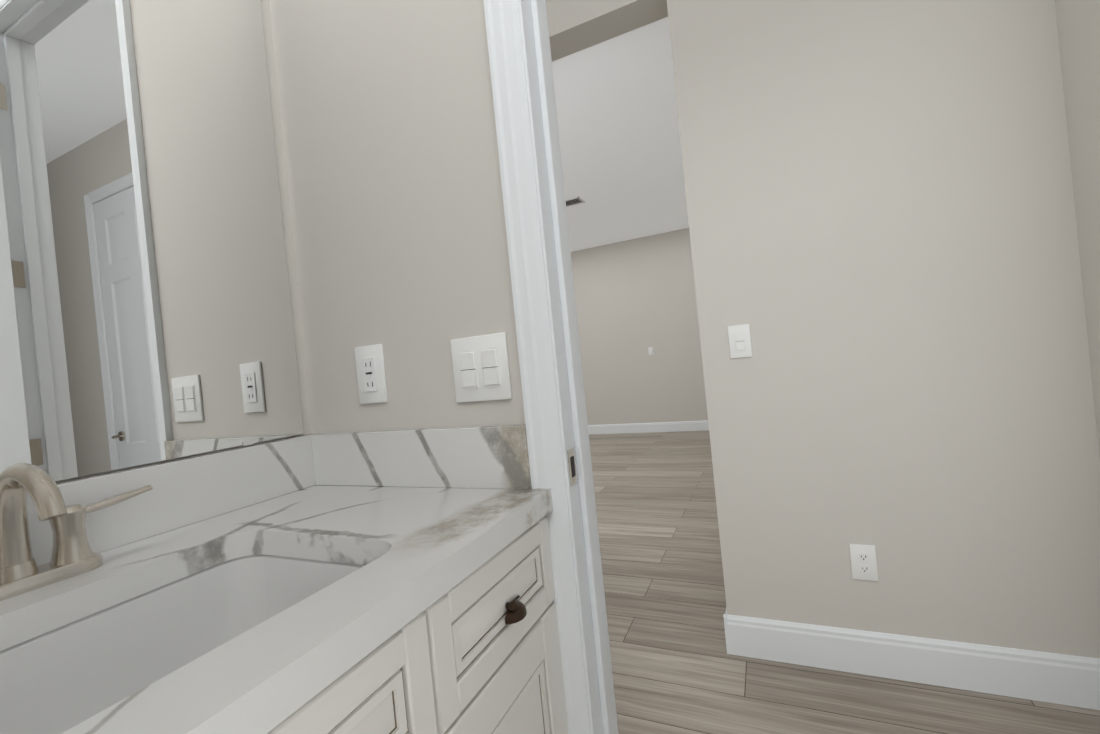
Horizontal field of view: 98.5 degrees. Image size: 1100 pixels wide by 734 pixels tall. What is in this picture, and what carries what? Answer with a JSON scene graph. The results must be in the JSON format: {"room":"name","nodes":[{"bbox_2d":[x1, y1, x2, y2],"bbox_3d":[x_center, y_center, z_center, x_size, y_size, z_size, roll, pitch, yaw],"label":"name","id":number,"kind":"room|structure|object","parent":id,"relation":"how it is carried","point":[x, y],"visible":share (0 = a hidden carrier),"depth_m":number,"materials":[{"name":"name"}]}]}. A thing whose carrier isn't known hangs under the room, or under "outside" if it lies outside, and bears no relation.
{"room":"bathroom","nodes":[
{"label":"bathroom","id":0,"kind":"room"},
{"bbox_2d":[0,0,311,483],"bbox_3d":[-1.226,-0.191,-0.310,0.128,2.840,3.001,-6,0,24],"label":"mirror","id":1,"kind":"object","parent":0,"point":[145,310],"depth_m":0.77,"materials":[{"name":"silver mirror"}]},
{"bbox_2d":[269,0,524,433],"bbox_3d":[0.771,-0.390,0.492,5.370,2.840,0.115,-6,0,24],"label":"wall","id":2,"kind":"structure","parent":0,"point":[394,183],"depth_m":0.92,"materials":[{"name":"paint"}]},
{"bbox_2d":[354,344,387,403],"bbox_3d":[-0.361,0.015,0.951,0.072,0.116,0.009,-6,0,24],"label":"outlet","id":3,"kind":"object","parent":2,"relation":"attached to","point":[371,377],"visible":1,"depth_m":0.95,"materials":[{"name":"white plastic"}]},
{"bbox_2d":[450,332,511,402],"bbox_3d":[-0.125,0.003,0.845,0.116,0.116,0.009,-6,0,24],"label":"bathroom light switch","id":4,"kind":"object","parent":2,"relation":"attached to","point":[481,371],"visible":1,"depth_m":0.84,"materials":[{"name":"white plastic"}]},
{"bbox_2d":[483,0,617,733],"bbox_3d":[0.378,-0.181,0.678,0.909,2.502,0.147,-6,0,24],"label":"door frame","id":5,"kind":"structure","parent":2,"relation":"attached to","point":[536,220],"depth_m":0.80,"materials":[{"name":"white wood"}]},
{"bbox_2d":[567,447,576,485],"bbox_3d":[0.038,0.170,0.806,0.003,0.060,0.028,-6,0,24],"label":"strike plate","id":6,"kind":"object","parent":5,"relation":"attached to","point":[572,466],"visible":1,"depth_m":0.80,"materials":[{"name":"silver metal"}]},
{"bbox_2d":[552,17,688,251],"bbox_3d":[0.539,-1.831,4.694,9.600,0.060,5.234,-6,0,24],"label":"ceiling","id":7,"kind":"structure","parent":0,"point":[619,138],"depth_m":3.74,"materials":[{"name":"white paint"}]},
{"bbox_2d":[566,197,584,206],"bbox_3d":[0.178,-1.760,5.098,0.360,0.012,0.200,-6,0,24],"label":"ceiling vent","id":8,"kind":"object","parent":7,"relation":"in","point":[574,201],"visible":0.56,"depth_m":5.08,"materials":[{"name":"white metal"}]},
{"bbox_2d":[571,228,707,424],"bbox_3d":[0.478,-0.373,7.399,6.640,2.840,0.120,-6,0,24],"label":"wall","id":9,"kind":"structure","parent":0,"point":[635,299],"depth_m":6.94,"materials":[{"name":"paint"}]},
{"bbox_2d":[588,420,708,433],"bbox_3d":[0.584,0.974,7.340,6.400,0.140,0.013,-6,0,24],"label":"baseboard","id":10,"kind":"structure","parent":9,"relation":"attached to","point":[681,425],"depth_m":6.93,"materials":[{"name":"white wood"}]},
{"bbox_2d":[648,347,653,354],"bbox_3d":[1.468,-0.229,6.888,0.072,0.116,0.009,-6,0,24],"label":"light switch","id":11,"kind":"object","parent":9,"relation":"attached to","point":[650,350],"visible":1,"depth_m":6.88,"materials":[{"name":"white plastic"}]},
{"bbox_2d":[546,0,1099,658],"bbox_3d":[-0.462,-0.271,2.155,9.000,2.840,0.347,-6,0,24],"label":"wall","id":12,"kind":"structure","parent":0,"point":[894,218],"depth_m":1.49,"materials":[{"name":"paint"}]},
{"bbox_2d":[728,324,751,358],"bbox_3d":[0.671,-0.091,1.674,0.072,0.116,0.009,-6,0,24],"label":"light switch","id":13,"kind":"object","parent":12,"relation":"attached to","point":[740,346],"visible":1,"depth_m":1.67,"materials":[{"name":"white plastic"}]},
{"bbox_2d":[849,544,878,580],"bbox_3d":[1.026,0.639,1.548,0.072,0.116,0.008,-6,0,24],"label":"outlet","id":14,"kind":"object","parent":12,"relation":"attached to","point":[863,562],"visible":1,"depth_m":1.55,"materials":[{"name":"white plastic"}]},
{"bbox_2d":[723,607,1099,709],"bbox_3d":[1.122,0.930,1.527,1.050,0.140,0.032,-6,0,24],"label":"baseboard","id":15,"kind":"structure","parent":12,"relation":"attached to","point":[1064,679],"depth_m":1.49,"materials":[{"name":"white wood"}]},
{"bbox_2d":[589,430,1099,733],"bbox_3d":[-0.081,1.148,2.688,9.600,0.060,9.650,-6,0,24],"label":"floor","id":16,"kind":"structure","parent":0,"point":[677,668],"depth_m":1.72,"materials":[{"name":"brown wood"}]},
{"bbox_2d":[0,424,568,733],"bbox_3d":[-0.405,0.622,0.463,0.590,1.058,0.983,-6,0,24],"label":"bathroom vanity","id":17,"kind":"object","parent":16,"relation":"on","point":[385,582],"visible":1,"depth_m":0.61,"materials":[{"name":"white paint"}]}
]}

